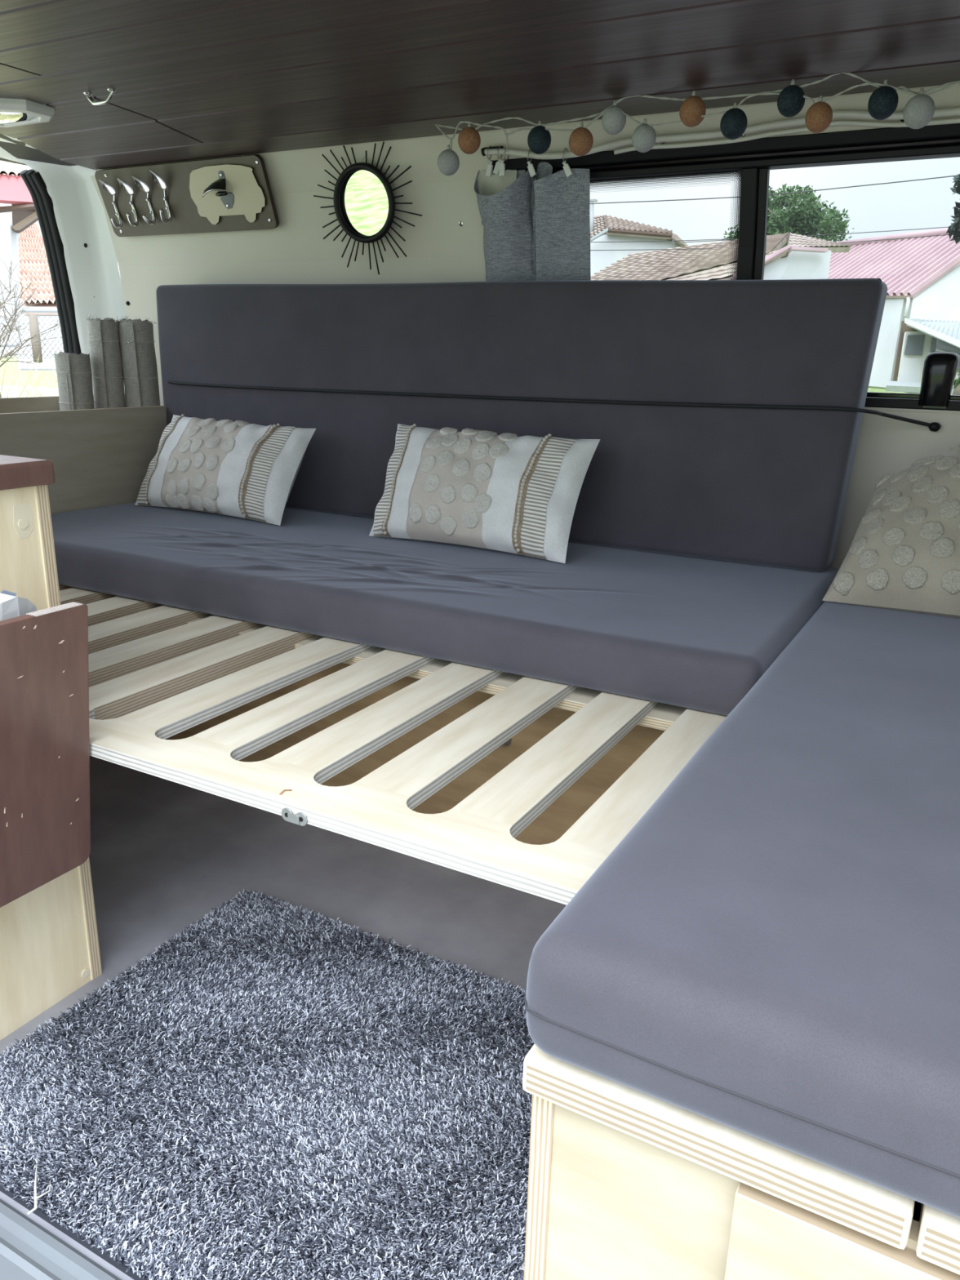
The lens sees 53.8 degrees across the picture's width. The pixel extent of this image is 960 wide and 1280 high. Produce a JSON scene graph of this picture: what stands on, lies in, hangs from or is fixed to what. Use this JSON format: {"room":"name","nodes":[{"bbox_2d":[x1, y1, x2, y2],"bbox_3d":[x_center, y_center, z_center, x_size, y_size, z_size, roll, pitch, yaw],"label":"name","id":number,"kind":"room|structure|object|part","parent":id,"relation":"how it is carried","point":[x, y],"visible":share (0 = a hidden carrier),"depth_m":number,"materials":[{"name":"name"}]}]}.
{"room":"vehicle interior","nodes":[
{"label":"vehicle interior","id":0,"kind":"room"},
{"bbox_2d":[0,133,127,395],"bbox_3d":[-1.422,-0.389,2.173,0.390,1.602,1.621,10,19,27],"label":"pillar","id":1,"kind":"structure","parent":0,"point":[82,263],"depth_m":2.65,"materials":[{"name":"white metal"}]},
{"bbox_2d":[0,755,921,1279],"bbox_3d":[0.266,0.505,1.493,4.060,0.040,1.603,10,19,27],"label":"floor","id":2,"kind":"structure","parent":0,"point":[164,853],"depth_m":1.64,"materials":[{"name":"grey plastic"}]},
{"bbox_2d":[0,454,102,1039],"bbox_3d":[-0.966,0.114,1.328,1.013,0.752,0.338,10,19,27],"label":"base cabinet","id":3,"kind":"object","parent":2,"relation":"on","point":[50,949],"visible":1,"depth_m":1.17,"materials":[{"name":"brown wood"}]},
{"bbox_2d":[0,590,36,621],"bbox_3d":[-0.588,0.126,1.115,0.073,0.356,0.170,10,19,27],"label":"paper packet","id":4,"kind":"object","parent":3,"relation":"on","point":[11,606],"visible":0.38,"depth_m":1.09,"materials":[{"name":"white paper"}]},
{"bbox_2d":[0,454,54,490],"bbox_3d":[-1.007,-0.240,1.248,0.901,0.030,0.338,10,19,27],"label":"countertop","id":5,"kind":"structure","parent":3,"relation":"on","point":[15,472],"depth_m":1.15,"materials":[{"name":"brown wood"}]},
{"bbox_3d":[-0.936,0.082,1.486,0.870,0.722,0.018,10,19,27],"label":"panel","id":6,"kind":"part","parent":3,"relation":"part of","materials":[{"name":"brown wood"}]},
{"bbox_2d":[0,888,534,1279],"bbox_3d":[-0.203,0.557,1.185,0.776,0.020,0.598,10,19,27],"label":"rug","id":7,"kind":"object","parent":2,"relation":"on","point":[278,1091],"visible":0.9,"depth_m":1.13,"materials":[{"name":"grey carpet"}]},
{"bbox_2d":[26,1164,50,1214],"bbox_3d":[-0.470,0.585,1.014,0.020,0.004,0.066,-4,18,-16],"label":"dry stalk","id":8,"kind":"object","parent":7,"relation":"on","point":[36,1197],"visible":1,"depth_m":1.00,"materials":[{"name":"white plant"}]},
{"bbox_2d":[139,604,687,844],"bbox_3d":[-0.201,0.079,2.088,1.733,0.408,0.786,10,19,27],"label":"box","id":9,"kind":"object","parent":2,"relation":"on","point":[558,817],"visible":0.14,"depth_m":1.60,"materials":[{"name":"brown wood"}]},
{"bbox_2d":[0,395,166,514],"bbox_3d":[-1.199,-0.388,2.255,0.305,0.342,1.175,10,19,27],"label":"panel","id":10,"kind":"object","parent":9,"relation":"on","point":[102,457],"visible":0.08,"depth_m":2.36,"materials":[{"name":"beige wood"}]},
{"bbox_3d":[-1.326,-0.411,2.322,0.015,0.342,1.175,10,19,27],"label":"tray panel","id":11,"kind":"part","parent":10,"relation":"part of","materials":[{"name":"beige wood"}]},
{"bbox_2d":[53,349,94,410],"bbox_3d":[-1.082,-0.552,2.560,0.090,0.449,0.092,-6,19,-24],"label":"rolled blind","id":12,"kind":"object","parent":10,"relation":"in","point":[73,371],"visible":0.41,"depth_m":2.49,"materials":[{"name":"grey fabric"}]},
{"bbox_2d":[85,314,125,408],"bbox_3d":[-1.025,-0.616,2.622,0.094,0.539,0.094,10,19,27],"label":"fabric","id":13,"kind":"object","parent":10,"relation":"in","point":[104,351],"visible":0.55,"depth_m":2.56,"materials":[{"name":"grey fabric"}]},
{"bbox_2d":[118,315,159,407],"bbox_3d":[-0.951,-0.625,2.654,0.110,0.540,0.121,10,19,27],"label":"fabric","id":14,"kind":"object","parent":10,"relation":"in","point":[140,368],"visible":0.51,"depth_m":2.58,"materials":[{"name":"grey fabric"}]},
{"bbox_2d":[58,584,727,904],"bbox_3d":[-0.419,0.025,1.598,1.692,0.034,0.805,10,19,27],"label":"frame","id":15,"kind":"object","parent":9,"relation":"on","point":[155,676],"visible":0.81,"depth_m":1.23,"materials":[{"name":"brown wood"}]},
{"bbox_3d":[-0.206,0.196,1.047,0.036,0.016,0.003,10,19,27],"label":"catch plate","id":16,"kind":"part","parent":15,"relation":"part of","materials":[{"name":"metal"}]},
{"bbox_3d":[-0.593,0.107,1.296,1.692,0.018,0.084,10,19,27],"label":"rail","id":17,"kind":"part","parent":15,"relation":"part of","materials":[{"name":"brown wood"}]},
{"bbox_3d":[-0.369,-0.005,1.738,1.733,0.016,0.076,10,19,27],"label":"rail","id":18,"kind":"part","parent":9,"relation":"part of","materials":[{"name":"brown wood"}]},
{"bbox_3d":[-0.367,0.173,1.826,1.713,0.374,0.015,10,19,27],"label":"panel","id":19,"kind":"part","parent":9,"relation":"part of","materials":[{"name":"beige wood"}]},
{"bbox_2d":[50,502,838,715],"bbox_3d":[-0.211,-0.155,1.980,1.738,0.098,0.723,10,19,27],"label":"seat cushion","id":20,"kind":"object","parent":9,"relation":"on","point":[699,633],"visible":0.8,"depth_m":1.66,"materials":[{"name":"grey fabric"}]},
{"bbox_2d":[134,413,315,525],"bbox_3d":[-0.629,-0.420,2.287,0.503,0.223,0.168,10,19,27],"label":"pillow","id":21,"kind":"object","parent":20,"relation":"on","point":[244,469],"visible":1,"depth_m":2.21,"materials":[{"name":"white fabric"}]},
{"bbox_3d":[-0.780,-0.448,2.368,0.029,0.215,0.134,17,23,41],"label":"lace trim","id":22,"kind":"part","parent":21,"relation":"part of","materials":[{"name":"white fabric"}]},
{"bbox_3d":[-0.658,-0.424,2.294,0.214,0.213,0.144,10,19,27],"label":"dotted panel","id":23,"kind":"part","parent":21,"relation":"part of","materials":[{"name":"beige fabric"}]},
{"bbox_3d":[-0.508,-0.393,2.212,0.022,0.210,0.138,14,21,36],"label":"lace trim","id":24,"kind":"part","parent":21,"relation":"part of","materials":[{"name":"white fabric"}]},
{"bbox_2d":[368,423,599,563],"bbox_3d":[-0.005,-0.314,1.957,0.485,0.238,0.174,10,19,27],"label":"pillow","id":25,"kind":"object","parent":20,"relation":"on","point":[508,492],"visible":1,"depth_m":1.89,"materials":[{"name":"white fabric"}]},
{"bbox_3d":[-0.168,-0.341,2.038,0.021,0.229,0.130,10,19,27],"label":"lace trim","id":26,"kind":"part","parent":25,"relation":"part of","materials":[{"name":"white fabric"}]},
{"bbox_3d":[-0.039,-0.316,1.964,0.195,0.225,0.139,10,19,27],"label":"dotted panel","id":27,"kind":"part","parent":25,"relation":"part of","materials":[{"name":"beige fabric"}]},
{"bbox_3d":[0.108,-0.288,1.884,0.024,0.226,0.138,12,20,31],"label":"lace trim","id":28,"kind":"part","parent":25,"relation":"part of","materials":[{"name":"white fabric"}]},
{"bbox_2d":[155,278,887,571],"bbox_3d":[-0.070,-0.538,2.172,1.794,0.541,0.141,10,19,27],"label":"cushion","id":29,"kind":"object","parent":20,"relation":"on","point":[763,486],"visible":0.73,"depth_m":1.95,"materials":[{"name":"grey fabric"}]},
{"bbox_2d":[522,1044,959,1279],"bbox_3d":[0.698,0.367,1.222,0.700,0.400,1.512,10,19,27],"label":"storage bench","id":30,"kind":"object","parent":2,"relation":"on","point":[625,1183],"visible":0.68,"depth_m":0.66,"materials":[{"name":"beige wood"}]},
{"bbox_3d":[0.405,0.327,1.385,0.018,0.369,1.493,10,19,27],"label":"panel","id":31,"kind":"part","parent":30,"relation":"part of","materials":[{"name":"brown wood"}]},
{"bbox_3d":[0.352,0.563,0.606,0.678,0.369,0.016,10,19,27],"label":"panel","id":32,"kind":"part","parent":30,"relation":"part of","materials":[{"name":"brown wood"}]},
{"bbox_2d":[524,600,959,1217],"bbox_3d":[0.699,0.128,1.145,0.708,0.102,1.512,10,19,27],"label":"mattress","id":33,"kind":"object","parent":30,"relation":"on","point":[770,953],"visible":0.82,"depth_m":0.68,"materials":[{"name":"grey fabric"}]},
{"bbox_2d":[822,443,959,618],"bbox_3d":[0.866,-0.242,1.545,0.496,0.418,0.329,10,19,27],"label":"pillow","id":34,"kind":"object","parent":33,"relation":"on","point":[903,554],"visible":1,"depth_m":1.54,"materials":[{"name":"beige fabric"}]},
{"bbox_3d":[0.868,-0.243,1.549,0.496,0.418,0.320,10,19,27],"label":"panel","id":35,"kind":"part","parent":34,"relation":"part of","materials":[{"name":"beige fabric"}]},
{"bbox_3d":[0.388,0.563,0.567,0.500,0.332,0.015,10,19,27],"label":"door","id":36,"kind":"part","parent":30,"relation":"part of","materials":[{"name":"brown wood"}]},
{"bbox_3d":[0.820,0.211,1.107,0.432,0.030,1.510,10,19,27],"label":"lid","id":37,"kind":"part","parent":30,"relation":"part of","materials":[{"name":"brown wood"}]},
{"bbox_2d":[0,0,959,169],"bbox_3d":[0.274,-0.829,1.089,4.100,0.083,1.740,10,19,27],"label":"ceiling","id":38,"kind":"structure","parent":0,"point":[191,79],"depth_m":1.57,"materials":[{"name":"brown wood"}]},
{"bbox_2d":[0,97,54,127],"bbox_3d":[-1.011,-1.113,2.004,0.244,0.026,0.132,10,19,27],"label":"recessed light","id":39,"kind":"object","parent":38,"relation":"in","point":[13,112],"visible":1,"depth_m":1.96,"materials":[{"name":"white plastic"}]},
{"bbox_2d":[83,88,116,105],"bbox_3d":[-0.741,-1.059,1.846,0.084,0.027,0.019,10,19,27],"label":"handle","id":40,"kind":"object","parent":38,"relation":"attached to","point":[108,100],"visible":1,"depth_m":1.84,"materials":[{"name":"metal"}]},
{"bbox_2d":[434,72,959,175],"bbox_3d":[0.505,-0.879,1.581,1.362,0.108,0.046,10,19,27],"label":"string lights","id":41,"kind":"object","parent":38,"relation":"hanging from","point":[919,110],"visible":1,"depth_m":1.63,"materials":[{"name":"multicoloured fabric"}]},
{"bbox_3d":[-0.063,-0.953,1.888,0.044,0.047,0.044,10,19,27],"label":"lamp shade","id":42,"kind":"part","parent":41,"relation":"part of","materials":[{"name":"grey fabric"}]},
{"bbox_3d":[-0.021,-0.980,1.856,0.045,0.048,0.045,10,19,27],"label":"lamp shade","id":43,"kind":"part","parent":41,"relation":"part of","materials":[{"name":"orange fabric"}]},
{"bbox_3d":[0.112,-0.945,1.789,0.045,0.048,0.045,10,19,27],"label":"lamp shade","id":44,"kind":"part","parent":41,"relation":"part of","materials":[{"name":"teal fabric"}]},
{"bbox_3d":[0.187,-0.923,1.752,0.045,0.048,0.045,10,19,27],"label":"lamp shade","id":45,"kind":"part","parent":41,"relation":"part of","materials":[{"name":"orange fabric"}]},
{"bbox_3d":[0.243,-0.942,1.715,0.044,0.047,0.044,10,19,27],"label":"lamp shade","id":46,"kind":"part","parent":41,"relation":"part of","materials":[{"name":"grey fabric"}]},
{"bbox_3d":[0.294,-0.900,1.697,0.043,0.046,0.043,10,19,27],"label":"lamp shade","id":47,"kind":"part","parent":41,"relation":"part of","materials":[{"name":"grey fabric"}]},
{"bbox_3d":[0.370,-0.920,1.647,0.045,0.048,0.045,10,19,27],"label":"lamp shade","id":48,"kind":"part","parent":41,"relation":"part of","materials":[{"name":"orange fabric"}]},
{"bbox_3d":[0.435,-0.884,1.621,0.045,0.048,0.045,10,19,27],"label":"lamp shade","id":49,"kind":"part","parent":41,"relation":"part of","materials":[{"name":"teal fabric"}]},
{"bbox_3d":[0.516,-0.894,1.571,0.044,0.047,0.044,10,19,27],"label":"lamp shade","id":50,"kind":"part","parent":41,"relation":"part of","materials":[{"name":"teal fabric"}]},
{"bbox_2d":[790,79,795,84],"bbox_3d":[0.517,-0.920,1.563,0.008,0.010,0.008,10,19,27],"label":"socket","id":51,"kind":"object","parent":41,"relation":"attached to","point":[793,82],"depth_m":1.56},
{"bbox_3d":[0.557,-0.860,1.557,0.043,0.046,0.043,10,19,27],"label":"lamp shade","id":52,"kind":"part","parent":41,"relation":"part of","materials":[{"name":"orange fabric"}]},
{"bbox_2d":[817,95,822,102],"bbox_3d":[0.558,-0.885,1.549,0.008,0.010,0.008,10,19,27],"label":"socket","id":53,"kind":"object","parent":41,"relation":"attached to","point":[820,100],"depth_m":1.55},
{"bbox_3d":[0.643,-0.856,1.509,0.045,0.048,0.045,10,19,27],"label":"lamp shade","id":54,"kind":"part","parent":41,"relation":"part of","materials":[{"name":"teal fabric"}]},
{"bbox_3d":[0.691,-0.831,1.488,0.046,0.049,0.046,10,19,27],"label":"lamp shade","id":55,"kind":"part","parent":41,"relation":"part of","materials":[{"name":"grey fabric"}]},
{"bbox_2d":[919,88,924,93],"bbox_3d":[0.691,-0.857,1.481,0.008,0.010,0.008,10,19,27],"label":"socket","id":56,"kind":"object","parent":41,"relation":"attached to","point":[922,90],"depth_m":1.48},
{"bbox_2d":[89,83,959,569],"bbox_3d":[0.687,-0.329,1.883,3.946,1.345,0.132,10,19,27],"label":"wall","id":57,"kind":"structure","parent":0,"point":[445,244],"depth_m":2.18,"materials":[{"name":"paint"}]},
{"bbox_2d":[94,154,279,236],"bbox_3d":[-0.769,-1.129,2.413,0.573,0.160,0.104,10,19,27],"label":"board","id":58,"kind":"object","parent":57,"relation":"attached to","point":[228,193],"visible":1,"depth_m":2.41,"materials":[{"name":"wood"}]},
{"bbox_2d":[313,141,422,275],"bbox_3d":[-0.261,-0.991,2.186,0.296,0.272,0.054,10,19,27],"label":"sunburst mirror","id":59,"kind":"object","parent":57,"relation":"attached to","point":[363,197],"visible":1,"depth_m":2.18,"materials":[{"name":"black metal"}]},
{"bbox_3d":[-0.267,-1.005,2.179,0.169,0.167,0.044,10,19,27],"label":"frame","id":60,"kind":"part","parent":59,"relation":"part of","materials":[{"name":"black metal"}]},
{"bbox_2d":[341,169,388,235],"bbox_3d":[-0.266,-1.007,2.182,0.143,0.141,0.027,10,19,27],"label":"mirror glass","id":61,"kind":"object","parent":59,"relation":"attached to","point":[364,193],"depth_m":2.18,"materials":[{"name":"green mirror"}]},
{"bbox_2d":[167,381,941,431],"bbox_3d":[-0.017,-0.551,2.168,1.948,0.046,0.175,10,19,27],"label":"cord","id":62,"kind":"object","parent":57,"relation":"attached to","point":[933,426],"visible":0.93,"depth_m":1.93,"materials":[{"name":"black fabric"}]},
{"bbox_3d":[0.863,-0.404,1.796,0.020,0.018,0.019,-9,20,-29],"label":"knob","id":63,"kind":"part","parent":62,"relation":"part of","materials":[{"name":"black plastic"}]},
{"bbox_2d":[480,106,959,159],"bbox_3d":[0.786,-0.886,1.595,1.785,0.041,0.023,10,19,27],"label":"curtain rod","id":64,"kind":"object","parent":57,"relation":"attached to","point":[493,150],"visible":0.74,"depth_m":1.75,"materials":[{"name":"white metal"}]},
{"bbox_2d":[474,146,591,281],"bbox_3d":[0.104,-0.891,1.994,0.278,0.283,0.129,10,19,27],"label":"curtain","id":65,"kind":"object","parent":64,"relation":"hanging from","point":[538,229],"visible":0.95,"depth_m":1.98,"materials":[{"name":"grey fabric"}]},
{"bbox_2d":[491,123,959,410],"bbox_3d":[0.845,-0.663,1.718,1.825,0.478,0.119,10,19,27],"label":"window","id":66,"kind":"structure","parent":57,"relation":"in","point":[753,160],"depth_m":1.80,"materials":[{"name":"black plastic"}]},
{"bbox_3d":[0.832,-0.873,1.621,1.825,0.020,0.048,10,19,27],"label":"frame","id":67,"kind":"part","parent":66,"relation":"part of","materials":[{"name":"black plastic"}]},
{"bbox_3d":[0.842,-0.863,1.643,1.825,0.012,0.034,10,19,27],"label":"frame","id":68,"kind":"part","parent":66,"relation":"part of","materials":[{"name":"black metal"}]},
{"bbox_3d":[0.840,-0.850,1.645,1.825,0.012,0.042,10,19,27],"label":"frame","id":69,"kind":"part","parent":66,"relation":"part of","materials":[{"name":"black plastic"}]},
{"bbox_3d":[0.858,-0.452,1.815,1.825,0.018,0.041,10,19,27],"label":"frame","id":70,"kind":"part","parent":66,"relation":"part of","materials":[{"name":"black plastic"}]},
{"bbox_3d":[0.849,-0.456,1.797,1.825,0.002,0.006,10,19,27],"label":"frame rail","id":71,"kind":"part","parent":66,"relation":"part of","materials":[{"name":"metal"}]},
{"bbox_3d":[0.861,-0.467,1.817,1.825,0.009,0.030,10,19,27],"label":"frame","id":72,"kind":"part","parent":66,"relation":"part of","materials":[{"name":"black metal"}]},
{"label":"outside","id":73,"kind":"structure","parent":0,"visible":0},
{"bbox_2d":[590,174,957,204],"bbox_3d":[5.922,-9.976,21.113,11.534,0.221,0.356,12,20,31],"label":"overhead wire","id":74,"kind":"object","parent":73,"point":[957,175],"visible":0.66,"depth_m":20.50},
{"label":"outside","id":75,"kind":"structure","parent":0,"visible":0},
{"bbox_2d":[840,234,948,243],"bbox_3d":[12.157,-10.886,25.492,5.199,0.172,0.175,14,21,36],"label":"overhead wire","id":76,"kind":"object","parent":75,"point":[944,234],"visible":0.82,"depth_m":26.09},
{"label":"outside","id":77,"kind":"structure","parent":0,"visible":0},
{"bbox_2d":[0,356,907,393],"bbox_3d":[14.546,-6.097,26.173,180.000,0.078,180.000,10,19,27],"label":"ground","id":78,"kind":"structure","parent":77,"point":[46,376],"depth_m":44.72,"materials":[{"name":"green plant"}]},
{"bbox_2d":[0,356,58,397],"bbox_3d":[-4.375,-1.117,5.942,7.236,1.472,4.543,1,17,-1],"label":"grass","id":79,"kind":"structure","parent":78,"relation":"on","point":[19,382],"depth_m":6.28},
{"bbox_2d":[0,253,62,398],"bbox_3d":[-3.155,-1.950,5.923,1.066,0.907,1.164,10,19,27],"label":"bare shrub","id":80,"kind":"object","parent":79,"relation":"on","point":[14,321],"visible":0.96,"depth_m":6.03,"materials":[{"name":"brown plant"}]},
{"bbox_2d":[589,199,688,275],"bbox_3d":[4.620,-11.294,32.170,3.589,6.624,8.028,1,17,-2],"label":"house","id":81,"kind":"structure","parent":78,"relation":"on","point":[606,228],"depth_m":29.22,"materials":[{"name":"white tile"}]},
{"bbox_2d":[723,183,854,248],"bbox_3d":[14.177,-16.571,44.719,5.900,9.246,4.406,10,19,27],"label":"leafy tree","id":82,"kind":"object","parent":78,"relation":"on","point":[804,220],"visible":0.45,"depth_m":42.91,"materials":[{"name":"green plant"}]},
{"bbox_2d":[827,227,959,395],"bbox_3d":[15.771,-12.439,36.786,5.779,6.748,13.216,-4,18,-16],"label":"house","id":83,"kind":"structure","parent":78,"relation":"on","point":[921,276],"depth_m":34.71,"materials":[{"name":"white paint"}]},
{"bbox_3d":[15.281,-9.540,33.625,0.803,0.888,0.313,1,17,0],"label":"door panel","id":84,"kind":"part","parent":83,"relation":"part of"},
{"bbox_3d":[15.493,-10.006,33.743,1.194,1.959,0.703,1,17,0],"label":"door frame","id":85,"kind":"part","parent":83,"relation":"part of","materials":[{"name":"white plastic"}]},
{"bbox_3d":[15.423,-10.476,33.570,0.728,0.705,0.257,1,17,-1],"label":"door pane","id":86,"kind":"part","parent":83,"relation":"part of","materials":[{"name":"grey glass"}]},
{"bbox_2d":[952,368,959,395],"bbox_3d":[10.275,-5.438,19.941,0.576,0.863,0.633,10,19,27],"label":"shrub","id":87,"kind":"object","parent":78,"relation":"on","point":[957,382],"visible":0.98,"depth_m":19.96,"materials":[{"name":"green plant"}]},
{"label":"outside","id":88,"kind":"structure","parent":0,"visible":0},
{"bbox_2d":[591,231,850,279],"bbox_3d":[5.201,-8.604,23.939,7.240,3.268,7.094,10,19,27],"label":"house","id":89,"kind":"structure","parent":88,"point":[804,257],"depth_m":22.46,"materials":[{"name":"brown tile"}]},
{"bbox_2d":[781,251,788,257],"bbox_3d":[6.705,-8.475,20.849,0.164,0.154,0.117,-1,17,-6],"label":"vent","id":90,"kind":"object","parent":89,"relation":"attached to","point":[785,255],"depth_m":20.80,"materials":[{"name":"white"}]},
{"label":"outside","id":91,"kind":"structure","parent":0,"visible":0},
{"bbox_2d":[17,222,63,370],"bbox_3d":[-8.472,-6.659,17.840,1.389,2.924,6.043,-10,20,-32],"label":"house","id":92,"kind":"structure","parent":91,"point":[32,251],"depth_m":16.25,"materials":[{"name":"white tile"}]},
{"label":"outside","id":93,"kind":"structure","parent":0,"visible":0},
{"bbox_2d":[684,226,946,242],"bbox_3d":[10.120,-11.081,25.772,8.995,0.413,0.624,7,18,19],"label":"overhead wire","id":94,"kind":"object","parent":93,"point":[939,227],"visible":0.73,"depth_m":25.99,"materials":[{"name":"black metal"}]},
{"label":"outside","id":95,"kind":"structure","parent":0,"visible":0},
{"bbox_2d":[590,238,737,242],"bbox_3d":[4.558,-10.134,23.996,4.695,0.214,0.023,1,17,-1],"label":"overhead wire","id":96,"kind":"object","parent":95,"point":[730,238],"visible":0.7,"depth_m":23.99,"materials":[{"name":"black metal"}]},
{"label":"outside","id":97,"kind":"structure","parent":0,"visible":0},
{"bbox_2d":[590,248,712,250],"bbox_3d":[4.558,-9.914,23.997,4.695,0.186,0.020,1,17,-1],"label":"overhead wire","id":98,"kind":"object","parent":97,"point":[696,248],"visible":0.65,"depth_m":23.99,"materials":[{"name":"black metal"}]},
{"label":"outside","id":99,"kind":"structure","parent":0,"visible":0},
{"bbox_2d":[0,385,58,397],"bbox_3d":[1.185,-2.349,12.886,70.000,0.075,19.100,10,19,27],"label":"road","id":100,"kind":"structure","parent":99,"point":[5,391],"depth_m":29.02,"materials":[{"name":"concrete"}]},
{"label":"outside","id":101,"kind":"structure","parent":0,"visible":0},
{"bbox_2d":[0,160,38,346],"bbox_3d":[-5.553,-4.151,10.111,1.901,1.998,2.158,-6,18,-22],"label":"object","id":102,"kind":"object","parent":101,"point":[14,191],"visible":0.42,"depth_m":10.70,"materials":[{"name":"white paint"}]},
{"bbox_3d":[1.551,0.163,0.630,1.230,1.570,1.760,10,19,27],"label":"wall","id":103,"kind":"structure","parent":0,"visible":0},
{"bbox_2d":[0,1198,121,1279],"bbox_3d":[0.056,0.859,0.659,2.150,0.260,0.180,10,19,27],"label":"trim","id":104,"kind":"structure","parent":103,"relation":"attached to","point":[28,1251],"depth_m":0.96,"materials":[{"name":"grey plastic"}]},
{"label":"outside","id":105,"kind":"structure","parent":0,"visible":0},
{"bbox_2d":[0,313,63,363],"bbox_3d":[-4.014,-2.544,7.965,2.494,0.396,0.188,-1,17,-8],"label":"wire fence","id":106,"kind":"object","parent":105,"point":[33,322],"visible":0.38,"depth_m":8.00,"materials":[{"name":"grey metal"}]},
{"bbox_3d":[-3.757,-2.549,8.000,0.075,0.396,0.192,-7,19,-25],"label":"post","id":107,"kind":"part","parent":106,"relation":"part of","materials":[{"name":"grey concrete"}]},
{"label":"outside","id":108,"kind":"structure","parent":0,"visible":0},
{"bbox_2d":[945,173,959,244],"bbox_3d":[8.475,-6.655,15.986,1.182,4.175,1.713,1,17,-1],"label":"tree","id":109,"kind":"object","parent":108,"point":[953,229],"visible":0.99,"depth_m":16.32,"materials":[{"name":"green plant"}]}
]}

